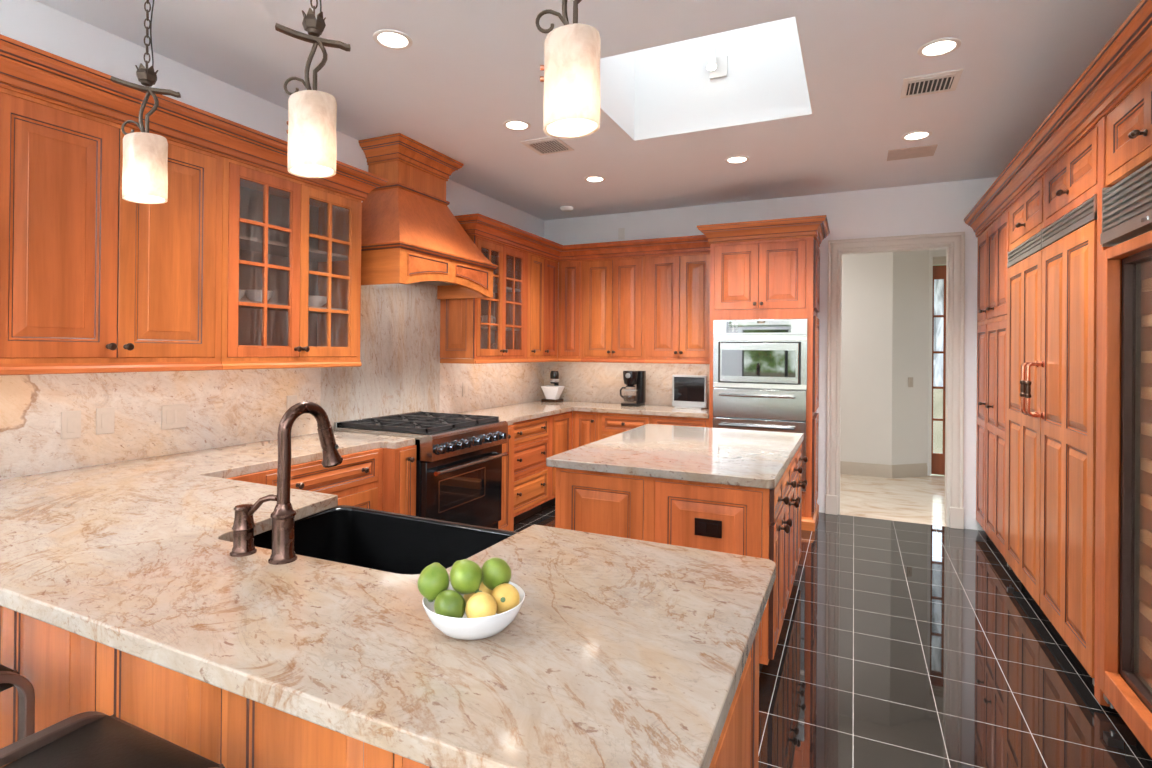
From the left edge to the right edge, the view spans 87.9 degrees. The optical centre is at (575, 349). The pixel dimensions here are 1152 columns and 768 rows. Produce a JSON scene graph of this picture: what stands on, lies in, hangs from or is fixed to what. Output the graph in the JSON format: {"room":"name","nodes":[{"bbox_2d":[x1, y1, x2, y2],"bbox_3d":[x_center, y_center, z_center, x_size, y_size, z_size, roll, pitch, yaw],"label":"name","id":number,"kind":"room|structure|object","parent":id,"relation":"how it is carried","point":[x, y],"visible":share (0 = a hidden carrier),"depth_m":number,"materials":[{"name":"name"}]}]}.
{"room":"kitchen","nodes":[
{"label":"kitchen","id":0,"kind":"room"},
{"bbox_2d":[0,0,543,478],"bbox_3d":[-2.696,-0.078,1.720,0.120,2.974,11.040,0,0,25],"label":"wall","id":1,"kind":"structure","parent":0,"point":[33,23],"depth_m":3.02,"materials":[{"name":"paint"}]},
{"bbox_2d":[0,87,222,375],"bbox_3d":[-2.032,-0.420,2.519,0.399,1.025,0.905,0,0,25],"label":"upper cabinet","id":2,"kind":"object","parent":1,"relation":"attached to","point":[93,279],"visible":0.99,"depth_m":2.39,"materials":[{"name":"brown wood"}]},
{"bbox_2d":[0,34,387,200],"bbox_3d":[-1.786,-0.998,2.960,0.465,0.145,1.905,0,0,25],"label":"crown molding","id":3,"kind":"structure","parent":2,"relation":"on","point":[25,69],"depth_m":2.52,"materials":[{"name":"brown wood"}]},
{"bbox_2d":[0,368,320,478],"bbox_3d":[-2.097,0.286,2.830,0.029,0.464,2.164,0,0,25],"label":"backsplash","id":4,"kind":"structure","parent":1,"relation":"attached to","point":[224,407],"depth_m":2.84,"materials":[{"name":"stone"}]},
{"bbox_2d":[61,410,80,438],"bbox_3d":[-2.189,0.325,2.589,0.009,0.118,0.072,0,0,25],"label":"outlet plate","id":5,"kind":"object","parent":4,"relation":"attached to","point":[70,420],"visible":1,"depth_m":2.59,"materials":[{"name":"beige plastic"}]},
{"bbox_2d":[96,407,114,434],"bbox_3d":[-2.134,0.322,2.708,0.009,0.118,0.072,0,0,25],"label":"outlet plate","id":6,"kind":"object","parent":4,"relation":"attached to","point":[105,417],"visible":1,"depth_m":2.70,"materials":[{"name":"beige plastic"}]},
{"bbox_2d":[161,404,185,429],"bbox_3d":[-2.006,0.334,2.982,0.009,0.118,0.118,0,0,25],"label":"outlet plate","id":7,"kind":"object","parent":4,"relation":"attached to","point":[172,416],"visible":1,"depth_m":2.98,"materials":[{"name":"beige plastic"}]},
{"bbox_2d":[287,395,296,409],"bbox_3d":[-1.715,0.334,3.607,0.009,0.118,0.072,0,0,25],"label":"outlet plate","id":8,"kind":"object","parent":4,"relation":"attached to","point":[291,400],"visible":0.6,"depth_m":3.60,"materials":[{"name":"beige plastic"}]},
{"bbox_2d":[221,157,361,369],"bbox_3d":[-1.653,-0.414,3.334,0.399,1.025,0.888,0,0,25],"label":"upper cabinet","id":9,"kind":"object","parent":1,"relation":"attached to","point":[293,239],"visible":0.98,"depth_m":3.36,"materials":[{"name":"brown wood"}]},
{"bbox_2d":[245,290,272,301],"bbox_3d":[-1.715,-0.285,3.228,0.140,0.066,0.140,0,0,25],"label":"bowl","id":10,"kind":"object","parent":9,"relation":"on","point":[252,295],"visible":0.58,"depth_m":3.18,"materials":[{"name":"white ceramic"}]},
{"bbox_2d":[239,300,346,312],"bbox_3d":[-1.689,-0.242,3.349,0.294,0.018,0.850,0,0,25],"label":"shelf","id":11,"kind":"object","parent":9,"relation":"attached to","point":[241,308],"depth_m":3.41,"materials":[{"name":"brown wood"}]},
{"bbox_2d":[239,235,347,261],"bbox_3d":[-1.686,-0.567,3.350,0.294,0.018,0.850,0,0,25],"label":"shelf","id":12,"kind":"object","parent":9,"relation":"attached to","point":[247,245],"depth_m":3.39,"materials":[{"name":"brown wood"}]},
{"bbox_2d":[308,295,326,306],"bbox_3d":[-1.572,-0.283,3.559,0.190,0.066,0.190,0,0,25],"label":"bowl","id":13,"kind":"object","parent":9,"relation":"on","point":[319,301],"visible":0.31,"depth_m":3.50,"materials":[{"name":"white ceramic"}]},
{"bbox_2d":[321,282,439,429],"bbox_3d":[-1.383,-0.010,4.359,0.029,1.080,1.203,0,0,25],"label":"backsplash","id":14,"kind":"structure","parent":1,"relation":"attached to","point":[399,372],"depth_m":4.39,"materials":[{"name":"stone"}]},
{"bbox_2d":[359,133,497,299],"bbox_3d":[-1.102,-0.926,4.295,0.578,1.027,1.117,0,0,25],"label":"range hood","id":15,"kind":"object","parent":1,"relation":"attached to","point":[410,233],"visible":0.97,"depth_m":4.12,"materials":[{"name":"brown wood"}]},
{"bbox_2d":[440,236,527,363],"bbox_3d":[-0.776,-0.399,5.214,0.399,1.025,0.868,0,0,25],"label":"upper cabinet","id":16,"kind":"object","parent":1,"relation":"attached to","point":[462,331],"visible":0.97,"depth_m":5.11,"materials":[{"name":"brown wood"}]},
{"bbox_2d":[481,325,519,330],"bbox_3d":[-0.808,-0.193,5.240,0.294,0.018,0.807,0,0,25],"label":"shelf","id":17,"kind":"object","parent":16,"relation":"attached to","point":[483,328],"depth_m":5.37,"materials":[{"name":"brown wood"}]},
{"bbox_2d":[493,284,519,292],"bbox_3d":[-0.805,-0.553,5.242,0.294,0.018,0.807,0,0,25],"label":"shelf","id":18,"kind":"object","parent":16,"relation":"attached to","point":[508,289],"depth_m":5.46,"materials":[{"name":"brown wood"}]},
{"bbox_2d":[455,213,829,261],"bbox_3d":[0.550,-0.987,5.089,2.901,0.179,1.959,0,0,25],"label":"crown molding","id":19,"kind":"structure","parent":16,"relation":"on","point":[478,225],"depth_m":5.18,"materials":[{"name":"brown wood"}]},
{"bbox_2d":[439,358,543,412],"bbox_3d":[-0.747,0.308,5.730,0.029,0.464,1.819,0,0,25],"label":"backsplash","id":20,"kind":"structure","parent":1,"relation":"attached to","point":[490,385],"depth_m":5.55,"materials":[{"name":"stone"}]},
{"bbox_2d":[527,252,558,361],"bbox_3d":[-0.460,-0.394,5.894,0.399,1.025,0.628,0,0,25],"label":"upper cabinet","id":21,"kind":"object","parent":1,"relation":"attached to","point":[542,316],"visible":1,"depth_m":5.80,"materials":[{"name":"brown wood"}]},
{"bbox_2d":[35,0,1140,220],"bbox_3d":[-0.512,-1.509,0.713,4.910,0.120,11.040,0,0,25],"label":"ceiling","id":22,"kind":"structure","parent":0,"point":[470,68],"depth_m":3.12,"materials":[{"name":"paint"}]},
{"bbox_2d":[111,0,180,203],"bbox_3d":[-1.318,-0.954,1.835,0.134,0.994,0.142,0,0,25],"label":"pendant lamp","id":23,"kind":"object","parent":22,"relation":"hanging from","point":[145,154],"visible":1,"depth_m":1.81,"materials":[{"name":"white glass"}]},
{"bbox_2d":[275,0,350,177],"bbox_3d":[-0.673,-0.950,1.534,0.134,0.994,0.142,0,0,25],"label":"pendant lamp","id":24,"kind":"object","parent":22,"relation":"hanging from","point":[312,114],"visible":1,"depth_m":1.50,"materials":[{"name":"glass"}]},
{"bbox_2d":[373,29,411,49],"bbox_3d":[-0.852,-1.441,2.780,0.176,0.007,0.176,0,0,25],"label":"recessed light","id":25,"kind":"object","parent":22,"relation":"in","point":[387,38],"visible":1,"depth_m":2.77,"materials":[{"name":"white plastic"}]},
{"bbox_2d":[503,120,530,130],"bbox_3d":[-0.377,-1.434,3.816,0.176,0.007,0.176,0,0,25],"label":"recessed light","id":26,"kind":"object","parent":22,"relation":"in","point":[517,125],"visible":1,"depth_m":3.81,"materials":[{"name":"white plastic"}]},
{"bbox_2d":[520,137,573,154],"bbox_3d":[-0.201,-1.429,4.194,0.275,0.010,0.305,0,0,25],"label":"ceiling vent","id":27,"kind":"object","parent":22,"relation":"in","point":[546,145],"visible":0.92,"depth_m":4.18,"materials":[{"name":"white plastic"}]},
{"bbox_2d":[535,0,600,138],"bbox_3d":[-0.006,-0.945,1.223,0.134,0.994,0.142,0,0,25],"label":"pendant lamp","id":28,"kind":"object","parent":22,"relation":"hanging from","point":[571,78],"visible":1,"depth_m":1.18,"materials":[{"name":"glass"}]},
{"bbox_2d":[584,176,604,181],"bbox_3d":[0.158,-1.425,4.992,0.176,0.007,0.176,0,0,25],"label":"recessed light","id":29,"kind":"object","parent":22,"relation":"in","point":[590,178],"visible":1,"depth_m":4.99,"materials":[{"name":"white plastic"}]},
{"bbox_2d":[600,16,812,140],"bbox_3d":[0.674,-1.968,3.321,1.140,1.076,1.153,0,0,25],"label":"skylight well","id":30,"kind":"object","parent":22,"relation":"in","point":[668,89],"visible":0.71,"depth_m":3.82,"materials":[{"name":"paint"}]},
{"bbox_2d":[706,47,727,78],"bbox_3d":[0.892,-1.833,3.790,0.119,0.172,0.108,0,0,25],"label":"spotlight","id":31,"kind":"object","parent":30,"relation":"attached to","point":[717,66],"visible":1,"depth_m":3.80,"materials":[{"name":"white plastic"}]},
{"bbox_2d":[725,156,748,163],"bbox_3d":[1.202,-1.417,4.457,0.176,0.007,0.176,0,0,25],"label":"recessed light","id":32,"kind":"object","parent":22,"relation":"in","point":[734,159],"visible":1,"depth_m":4.45,"materials":[{"name":"white plastic"}]},
{"bbox_2d":[887,144,937,160],"bbox_3d":[2.396,-1.407,4.267,0.300,0.008,0.240,0,0,25],"label":"ceiling panel","id":33,"kind":"object","parent":22,"relation":"attached to","point":[921,151],"visible":1,"depth_m":4.25,"materials":[{"name":"paint"}]},
{"bbox_2d":[901,131,931,140],"bbox_3d":[2.245,-1.410,3.937,0.176,0.007,0.176,0,0,25],"label":"recessed light","id":34,"kind":"object","parent":22,"relation":"in","point":[916,135],"visible":1,"depth_m":3.93,"materials":[{"name":"white plastic"}]},
{"bbox_2d":[900,69,962,98],"bbox_3d":[1.890,-1.414,3.187,0.265,0.010,0.265,0,0,25],"label":"ceiling vent","id":35,"kind":"object","parent":22,"relation":"in","point":[947,81],"visible":1,"depth_m":3.18,"materials":[{"name":"white plastic"}]},
{"bbox_2d":[918,38,960,57],"bbox_3d":[1.707,-1.419,2.808,0.176,0.007,0.176,0,0,25],"label":"recessed light","id":36,"kind":"object","parent":22,"relation":"in","point":[939,47],"visible":1,"depth_m":2.80,"materials":[{"name":"white plastic"}]},
{"bbox_2d":[544,177,1039,530],"bbox_3d":[1.781,-0.025,5.657,4.910,2.974,0.120,0,0,25],"label":"wall","id":37,"kind":"structure","parent":0,"point":[932,208],"depth_m":5.29,"materials":[{"name":"paint"}]},
{"bbox_2d":[558,260,581,361],"bbox_3d":[0.009,-0.389,6.213,0.262,1.025,0.370,0,0,25],"label":"upper cabinet","id":38,"kind":"object","parent":37,"relation":"attached to","point":[570,272],"visible":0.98,"depth_m":6.05,"materials":[{"name":"brown wood"}]},
{"bbox_2d":[581,256,645,362],"bbox_3d":[0.426,-0.386,6.003,0.668,1.025,0.399,0,0,25],"label":"upper cabinet","id":39,"kind":"object","parent":37,"relation":"attached to","point":[613,290],"visible":0.98,"depth_m":5.85,"materials":[{"name":"brown wood"}]},
{"bbox_2d":[544,362,709,406],"bbox_3d":[0.522,0.321,6.158,1.967,0.464,0.029,0,0,25],"label":"backsplash","id":40,"kind":"structure","parent":37,"relation":"attached to","point":[603,382],"depth_m":6.21,"materials":[{"name":"stone"}]},
{"bbox_2d":[645,252,709,363],"bbox_3d":[1.036,-0.382,5.719,0.673,1.025,0.399,0,0,25],"label":"upper cabinet","id":41,"kind":"object","parent":37,"relation":"attached to","point":[677,296],"visible":0.93,"depth_m":5.58,"materials":[{"name":"brown wood"}]},
{"bbox_2d":[825,495,963,528],"bbox_3d":[2.710,1.384,5.129,1.050,0.170,0.034,0,0,25],"label":"trim","id":42,"kind":"structure","parent":37,"relation":"attached to","point":[956,515],"depth_m":4.93,"materials":[{"name":"paint"}]},
{"bbox_2d":[826,232,964,526],"bbox_3d":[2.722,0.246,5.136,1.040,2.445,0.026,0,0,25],"label":"trim","id":43,"kind":"structure","parent":37,"relation":"attached to","point":[956,239],"depth_m":5.01,"materials":[{"name":"paint"}]},
{"bbox_2d":[514,474,1151,767],"bbox_3d":[1.260,1.492,3.925,5.410,0.080,10.600,0,0,25],"label":"floor","id":44,"kind":"structure","parent":0,"point":[900,644],"depth_m":2.79,"materials":[{"name":"black tile"}]},
{"bbox_2d":[0,664,34,740],"bbox_3d":[-1.581,1.078,1.324,0.420,0.671,0.434,0,0,25],"label":"bar stool","id":45,"kind":"object","parent":44,"relation":"on","point":[9,678],"visible":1,"depth_m":1.42,"materials":[{"name":"brown metal"}]},
{"bbox_2d":[0,711,224,767],"bbox_3d":[-0.901,1.083,1.007,0.420,0.671,0.434,0,0,25],"label":"bar stool","id":46,"kind":"object","parent":44,"relation":"on","point":[90,739],"visible":1,"depth_m":1.14,"materials":[{"name":"brown leather"}]},
{"bbox_2d":[225,448,382,510],"bbox_3d":[-1.615,0.994,3.092,0.689,0.860,1.055,0,0,25],"label":"base cabinet","id":47,"kind":"object","parent":44,"relation":"on","point":[357,481],"visible":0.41,"depth_m":3.19,"materials":[{"name":"brown wood"}]},
{"bbox_2d":[0,606,759,767],"bbox_3d":[-0.943,0.995,1.769,2.770,0.860,0.711,0,0,25],"label":"base cabinet","id":48,"kind":"object","parent":44,"relation":"on","point":[70,674],"visible":0.06,"depth_m":1.38,"materials":[{"name":"brown wood"}]},
{"bbox_2d":[0,431,775,767],"bbox_3d":[-0.739,0.548,2.275,2.905,0.040,2.198,0,0,25],"label":"countertop","id":49,"kind":"structure","parent":48,"relation":"on","point":[618,652],"depth_m":1.17,"materials":[{"name":"stone"}]},
{"bbox_2d":[230,494,276,556],"bbox_3d":[-0.831,0.448,1.534,0.122,0.154,0.067,0,0,25],"label":"handle","id":50,"kind":"object","parent":49,"relation":"on","point":[243,525],"visible":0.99,"depth_m":1.53,"materials":[{"name":"brown metal"}]},
{"bbox_2d":[268,401,342,564],"bbox_3d":[-0.701,0.330,1.561,0.066,0.392,0.213,0,0,25],"label":"kitchen faucet","id":51,"kind":"object","parent":49,"relation":"on","point":[283,515],"visible":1,"depth_m":1.49,"materials":[{"name":"brown metal"}]},
{"bbox_2d":[254,505,517,574],"bbox_3d":[-0.607,0.686,1.768,0.840,0.234,0.569,0,0,25],"label":"sink","id":52,"kind":"object","parent":49,"relation":"in","point":[398,543],"visible":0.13,"depth_m":2.04,"materials":[{"name":"black"}]},
{"bbox_2d":[422,581,524,639],"bbox_3d":[-0.193,0.498,1.134,0.192,0.061,0.192,0,0,25],"label":"fruit bowl","id":53,"kind":"object","parent":49,"relation":"on","point":[464,628],"visible":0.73,"depth_m":1.06,"materials":[{"name":"white ceramic"}]},
{"bbox_2d":[417,562,448,601],"bbox_3d":[-0.267,0.434,1.119,0.058,0.061,0.059,0,0,34],"label":"lime","id":54,"kind":"object","parent":53,"relation":"in","point":[434,579],"visible":0.94,"depth_m":1.10,"materials":[{"name":"green food"}]},
{"bbox_2d":[434,590,465,617],"bbox_3d":[-0.229,0.467,1.085,0.058,0.056,0.057,1,0,1],"label":"lime","id":55,"kind":"object","parent":53,"relation":"in","point":[449,603],"visible":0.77,"depth_m":1.07,"materials":[{"name":"green food"}]},
{"bbox_2d":[450,559,482,593],"bbox_3d":[-0.207,0.429,1.127,0.062,0.062,0.061,1,0,-6],"label":"lime","id":56,"kind":"object","parent":53,"relation":"in","point":[466,576],"visible":1,"depth_m":1.11,"materials":[{"name":"green food"}]},
{"bbox_2d":[463,582,492,602],"bbox_3d":[-0.188,0.481,1.166,0.060,0.056,0.057,0,0,10],"label":"lemon","id":57,"kind":"object","parent":53,"relation":"in","point":[483,588],"visible":0.14,"depth_m":1.15,"materials":[{"name":"yellow food"}]},
{"bbox_2d":[481,557,510,589],"bbox_3d":[-0.157,0.440,1.171,0.060,0.066,0.059,1,0,-44],"label":"lime","id":58,"kind":"object","parent":57,"relation":"on","point":[496,571],"visible":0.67,"depth_m":1.15,"materials":[{"name":"green food"}]},
{"bbox_2d":[465,591,496,617],"bbox_3d":[-0.172,0.471,1.084,0.057,0.058,0.057,1,0,-26],"label":"lemon","id":59,"kind":"object","parent":53,"relation":"in","point":[481,604],"visible":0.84,"depth_m":1.07,"materials":[{"name":"yellow food"}]},
{"bbox_2d":[491,583,519,613],"bbox_3d":[-0.136,0.475,1.139,0.057,0.057,0.059,1,0,-31],"label":"lemon","id":60,"kind":"object","parent":53,"relation":"in","point":[506,596],"visible":0.84,"depth_m":1.12,"materials":[{"name":"yellow food"}]},
{"bbox_2d":[382,445,415,515],"bbox_3d":[-1.299,0.988,3.634,0.744,0.840,0.185,0,0,25],"label":"base cabinet","id":61,"kind":"object","parent":44,"relation":"on","point":[399,464],"visible":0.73,"depth_m":3.45,"materials":[{"name":"brown wood"}]},
{"bbox_2d":[334,411,508,528],"bbox_3d":[-1.014,0.955,4.095,0.855,0.955,0.856,0,0,25],"label":"range cooker","id":62,"kind":"object","parent":44,"relation":"on","point":[459,456],"visible":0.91,"depth_m":3.88,"materials":[{"name":"black metal"}]},
{"bbox_2d":[342,420,499,433],"bbox_3d":[-1.044,0.508,4.112,0.700,0.004,0.816,0,0,25],"label":"cooktop","id":63,"kind":"object","parent":62,"relation":"in","point":[353,428],"depth_m":3.82,"materials":[{"name":"black"}]},
{"bbox_2d":[498,425,514,530],"bbox_3d":[-0.832,0.996,4.638,0.744,0.840,0.250,0,0,25],"label":"base cabinet","id":64,"kind":"object","parent":44,"relation":"on","point":[506,522],"visible":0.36,"depth_m":4.53,"materials":[{"name":"brown wood"}]},
{"bbox_2d":[513,416,549,523],"bbox_3d":[-0.672,1.009,5.118,0.689,0.860,0.745,0,0,25],"label":"base cabinet","id":65,"kind":"object","parent":44,"relation":"on","point":[531,437],"visible":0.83,"depth_m":5.03,"materials":[{"name":"brown wood"}]},
{"bbox_2d":[451,400,708,425],"bbox_3d":[0.091,0.566,5.203,1.938,0.040,2.063,0,0,25],"label":"countertop","id":66,"kind":"structure","parent":65,"relation":"on","point":[513,413],"depth_m":5.48,"materials":[{"name":"stone"}]},
{"bbox_2d":[541,371,564,402],"bbox_3d":[-0.241,0.384,6.296,0.220,0.325,0.185,0,0,25],"label":"countertop appliance","id":67,"kind":"object","parent":66,"relation":"on","point":[552,393],"visible":1,"depth_m":6.25,"materials":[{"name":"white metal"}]},
{"bbox_2d":[541,385,564,398],"bbox_3d":[-0.245,0.449,6.289,0.220,0.134,0.170,0,0,25],"label":"bowl","id":68,"kind":"object","parent":67,"relation":"on","point":[550,392],"depth_m":6.23,"materials":[{"name":"white ceramic"}]},
{"bbox_2d":[620,371,645,406],"bbox_3d":[0.555,0.379,5.927,0.224,0.347,0.220,0,0,25],"label":"coffee maker","id":69,"kind":"object","parent":66,"relation":"on","point":[631,378],"visible":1,"depth_m":5.89,"materials":[{"name":"black plastic"}]},
{"bbox_2d":[672,375,706,408],"bbox_3d":[1.083,0.399,5.693,0.330,0.315,0.140,0,0,25],"label":"television","id":70,"kind":"object","parent":66,"relation":"on","point":[688,391],"visible":1,"depth_m":5.67,"materials":[{"name":"silver metal"}]},
{"bbox_2d":[541,411,571,510],"bbox_3d":[-0.431,1.013,5.680,0.651,0.860,0.473,0,0,25],"label":"base cabinet","id":71,"kind":"object","parent":44,"relation":"on","point":[560,431],"visible":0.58,"depth_m":5.47,"materials":[{"name":"brown wood"}]},
{"bbox_2d":[572,411,597,448],"bbox_3d":[0.203,1.019,5.958,0.267,0.860,0.649,0,0,25],"label":"base cabinet","id":72,"kind":"object","parent":44,"relation":"on","point":[584,424],"visible":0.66,"depth_m":5.71,"materials":[{"name":"brown wood"}]},
{"bbox_2d":[598,412,650,439],"bbox_3d":[0.563,1.022,5.791,0.523,0.860,0.649,0,0,25],"label":"base cabinet","id":73,"kind":"object","parent":44,"relation":"on","point":[609,424],"visible":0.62,"depth_m":5.56,"materials":[{"name":"brown wood"}]},
{"bbox_2d":[651,415,708,426],"bbox_3d":[1.047,1.026,5.586,0.523,0.860,0.611,0,0,25],"label":"base cabinet","id":74,"kind":"object","parent":44,"relation":"on","point":[662,420],"visible":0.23,"depth_m":5.31,"materials":[{"name":"brown wood"}]},
{"bbox_2d":[555,443,807,664],"bbox_3d":[0.711,1.015,3.438,1.088,0.860,1.533,0,0,25],"label":"base cabinet","id":75,"kind":"object","parent":44,"relation":"on","point":[756,522],"visible":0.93,"depth_m":2.75,"materials":[{"name":"brown wood"}]},
{"bbox_2d":[546,424,803,488],"bbox_3d":[0.678,0.565,3.458,1.085,0.040,1.630,0,0,25],"label":"countertop","id":76,"kind":"structure","parent":75,"relation":"on","point":[737,457],"depth_m":3.08,"materials":[{"name":"stone"}]},
{"bbox_2d":[694,518,721,538],"bbox_3d":[0.585,0.789,2.646,0.120,0.076,0.009,0,0,25],"label":"power outlet","id":77,"kind":"object","parent":75,"relation":"attached to","point":[703,527],"visible":1,"depth_m":2.64,"materials":[{"name":"black plastic"}]},
{"bbox_2d":[709,237,819,531],"bbox_3d":[1.664,0.260,5.253,0.863,2.400,0.704,0,0,25],"label":"tall cabinet","id":78,"kind":"object","parent":44,"relation":"on","point":[776,278],"depth_m":4.98,"materials":[{"name":"brown wood"}]},
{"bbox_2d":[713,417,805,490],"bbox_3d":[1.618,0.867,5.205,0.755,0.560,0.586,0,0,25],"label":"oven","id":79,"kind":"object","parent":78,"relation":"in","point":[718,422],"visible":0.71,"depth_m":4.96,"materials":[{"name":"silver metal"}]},
{"bbox_2d":[713,319,807,390],"bbox_3d":[1.625,0.037,5.207,0.762,0.584,0.486,0,0,25],"label":"microwave oven","id":80,"kind":"object","parent":78,"relation":"in","point":[751,353],"visible":0.98,"depth_m":4.99,"materials":[{"name":"metal"}]},
{"bbox_2d":[976,207,1009,558],"bbox_3d":[3.315,0.274,4.254,0.696,2.395,1.115,0,0,25],"label":"pantry cabinet","id":81,"kind":"object","parent":44,"relation":"on","point":[994,242],"visible":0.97,"depth_m":4.31,"materials":[{"name":"brown wood"}]},
{"bbox_2d":[964,0,1151,236],"bbox_3d":[2.769,-1.011,3.120,0.744,0.157,3.654,0,0,25],"label":"crown molding","id":82,"kind":"structure","parent":81,"relation":"on","point":[1125,60],"depth_m":2.54,"materials":[{"name":"brown wood"}]},
{"bbox_2d":[1006,194,1096,684],"bbox_3d":[2.726,0.410,3.046,0.741,2.103,1.560,0,0,25],"label":"refrigerator","id":83,"kind":"object","parent":44,"relation":"on","point":[1052,283],"visible":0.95,"depth_m":2.92,"materials":[{"name":"brown wood"}]},
{"bbox_2d":[1094,116,1126,706],"bbox_3d":[2.421,0.244,2.288,0.656,2.365,0.065,0,0,25],"label":"post","id":84,"kind":"object","parent":44,"relation":"on","point":[1101,166],"visible":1,"depth_m":2.42,"materials":[{"name":"brown wood"}]},
{"bbox_2d":[1100,161,1151,757],"bbox_3d":[2.231,0.400,1.894,0.666,2.108,0.800,0,0,25],"label":"wine cooler","id":85,"kind":"object","parent":44,"relation":"on","point":[1126,205],"visible":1,"depth_m":2.32,"materials":[{"name":"black wood"}]},
{"bbox_2d":[1100,161,1151,246],"bbox_3d":[1.977,-0.533,2.041,0.066,0.234,0.762,0,0,25],"label":"grille","id":86,"kind":"object","parent":85,"relation":"attached to","point":[1126,205],"depth_m":2.20,"materials":[{"name":"metal"}]},
{"bbox_2d":[1139,636,1151,659],"bbox_3d":[2.219,1.131,1.915,0.400,0.046,0.702,0,0,25],"label":"shelf","id":87,"kind":"object","parent":85,"relation":"attached to","point":[1145,642],"depth_m":2.28,"materials":[{"name":"brown wood"}]},
{"bbox_2d":[1140,458,1151,473],"bbox_3d":[2.225,0.441,1.918,0.400,0.046,0.702,0,0,25],"label":"shelf","id":88,"kind":"object","parent":85,"relation":"attached to","point":[1145,463],"depth_m":2.29,"materials":[{"name":"brown wood"}]},
{"bbox_2d":[1140,493,1151,510],"bbox_3d":[2.224,0.579,1.917,0.400,0.046,0.702,0,0,25],"label":"shelf","id":89,"kind":"object","parent":85,"relation":"attached to","point":[1145,498],"depth_m":2.28,"materials":[{"name":"brown wood"}]},
{"bbox_2d":[1140,529,1151,547],"bbox_3d":[2.223,0.717,1.917,0.400,0.046,0.702,0,0,25],"label":"shelf","id":90,"kind":"object","parent":85,"relation":"attached to","point":[1145,534],"depth_m":2.28,"materials":[{"name":"brown wood"}]},
{"bbox_2d":[1140,565,1151,584],"bbox_3d":[2.221,0.855,1.916,0.400,0.046,0.702,0,0,25],"label":"shelf","id":91,"kind":"object","parent":85,"relation":"attached to","point":[1145,570],"depth_m":2.28,"materials":[{"name":"brown wood"}]},
{"bbox_2d":[1140,600,1151,621],"bbox_3d":[2.220,0.993,1.916,0.400,0.046,0.702,0,0,25],"label":"shelf","id":92,"kind":"object","parent":85,"relation":"attached to","point":[1145,605],"depth_m":2.28,"materials":[{"name":"brown wood"}]},
{"bbox_2d":[1141,278,1151,291],"bbox_3d":[2.231,-0.249,1.920,0.400,0.046,0.702,0,0,25],"label":"shelf","id":93,"kind":"object","parent":85,"relation":"attached to","point":[1146,283],"depth_m":2.29,"materials":[{"name":"brown wood"}]},
{"bbox_2d":[1141,314,1151,326],"bbox_3d":[2.230,-0.111,1.920,0.400,0.046,0.702,0,0,25],"label":"shelf","id":94,"kind":"object","parent":85,"relation":"attached to","point":[1146,319],"depth_m":2.28,"materials":[{"name":"brown wood"}]},
{"bbox_2d":[1141,351,1151,362],"bbox_3d":[2.229,0.027,1.919,0.400,0.046,0.702,0,0,25],"label":"shelf","id":95,"kind":"object","parent":85,"relation":"attached to","point":[1146,356],"depth_m":2.28,"materials":[{"name":"brown wood"}]},
{"bbox_2d":[1141,387,1151,399],"bbox_3d":[2.228,0.165,1.919,0.400,0.046,0.702,0,0,25],"label":"shelf","id":96,"kind":"object","parent":85,"relation":"attached to","point":[1146,392],"depth_m":2.27,"materials":[{"name":"brown wood"}]},
{"bbox_2d":[1141,422,1151,436],"bbox_3d":[2.226,0.303,1.918,0.400,0.046,0.702,0,0,25],"label":"shelf","id":97,"kind":"object","parent":85,"relation":"attached to","point":[1146,427],"depth_m":2.28,"materials":[{"name":"brown wood"}]},
{"bbox_2d":[840,252,892,464],"bbox_3d":[2.689,-0.011,7.429,2.200,2.974,0.100,0,0,25],"label":"wall","id":98,"kind":"structure","parent":0,"point":[867,278],"depth_m":7.03,"materials":[{"name":"paint"}]},
{"bbox_2d":[840,461,926,477],"bbox_3d":[2.858,1.403,7.306,2.615,0.150,0.308,0,0,17],"label":"baseboard","id":99,"kind":"structure","parent":98,"relation":"attached to","point":[850,468],"depth_m":6.99,"materials":[{"name":"paint"}]},
{"bbox_2d":[891,250,928,475],"bbox_3d":[3.950,-0.001,7.067,0.632,2.974,0.116,1,0,-17],"label":"wall","id":100,"kind":"structure","parent":0,"point":[910,323],"depth_m":7.00,"materials":[{"name":"paint"}]},
{"bbox_2d":[928,249,945,475],"bbox_3d":[4.840,0.007,6.836,1.400,2.974,0.120,0,0,25],"label":"wall","id":101,"kind":"structure","parent":0,"point":[940,252],"depth_m":7.07,"materials":[{"name":"paint"}]},
{"bbox_2d":[931,265,945,474],"bbox_3d":[4.649,0.242,6.964,0.880,2.480,0.074,0,0,25],"label":"door","id":102,"kind":"structure","parent":101,"relation":"in","point":[939,272],"depth_m":7.11,"materials":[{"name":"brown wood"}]},
{"bbox_3d":[1.646,-0.046,-0.303,0.120,2.974,11.040,0,0,25],"label":"wall","id":103,"kind":"structure","parent":0,"visible":0},
{"bbox_2d":[1010,174,1044,250],"bbox_3d":[2.923,-0.785,3.395,0.696,0.290,0.783,0,0,25],"label":"upper cabinet","id":104,"kind":"object","parent":103,"relation":"attached to","point":[1027,213],"visible":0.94,"depth_m":3.46,"materials":[{"name":"brown wood"}]},
{"bbox_2d":[1045,124,1097,227],"bbox_3d":[2.592,-0.790,2.686,0.696,0.290,0.778,0,0,25],"label":"upper cabinet","id":105,"kind":"object","parent":103,"relation":"attached to","point":[1071,181],"visible":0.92,"depth_m":2.76,"materials":[{"name":"brown wood"}]},
{"bbox_2d":[1106,72,1151,185],"bbox_3d":[2.228,-0.799,1.904,0.696,0.285,0.802,0,0,25],"label":"upper cabinet","id":106,"kind":"object","parent":103,"relation":"attached to","point":[1129,123],"visible":1,"depth_m":2.18,"materials":[{"name":"brown wood"}]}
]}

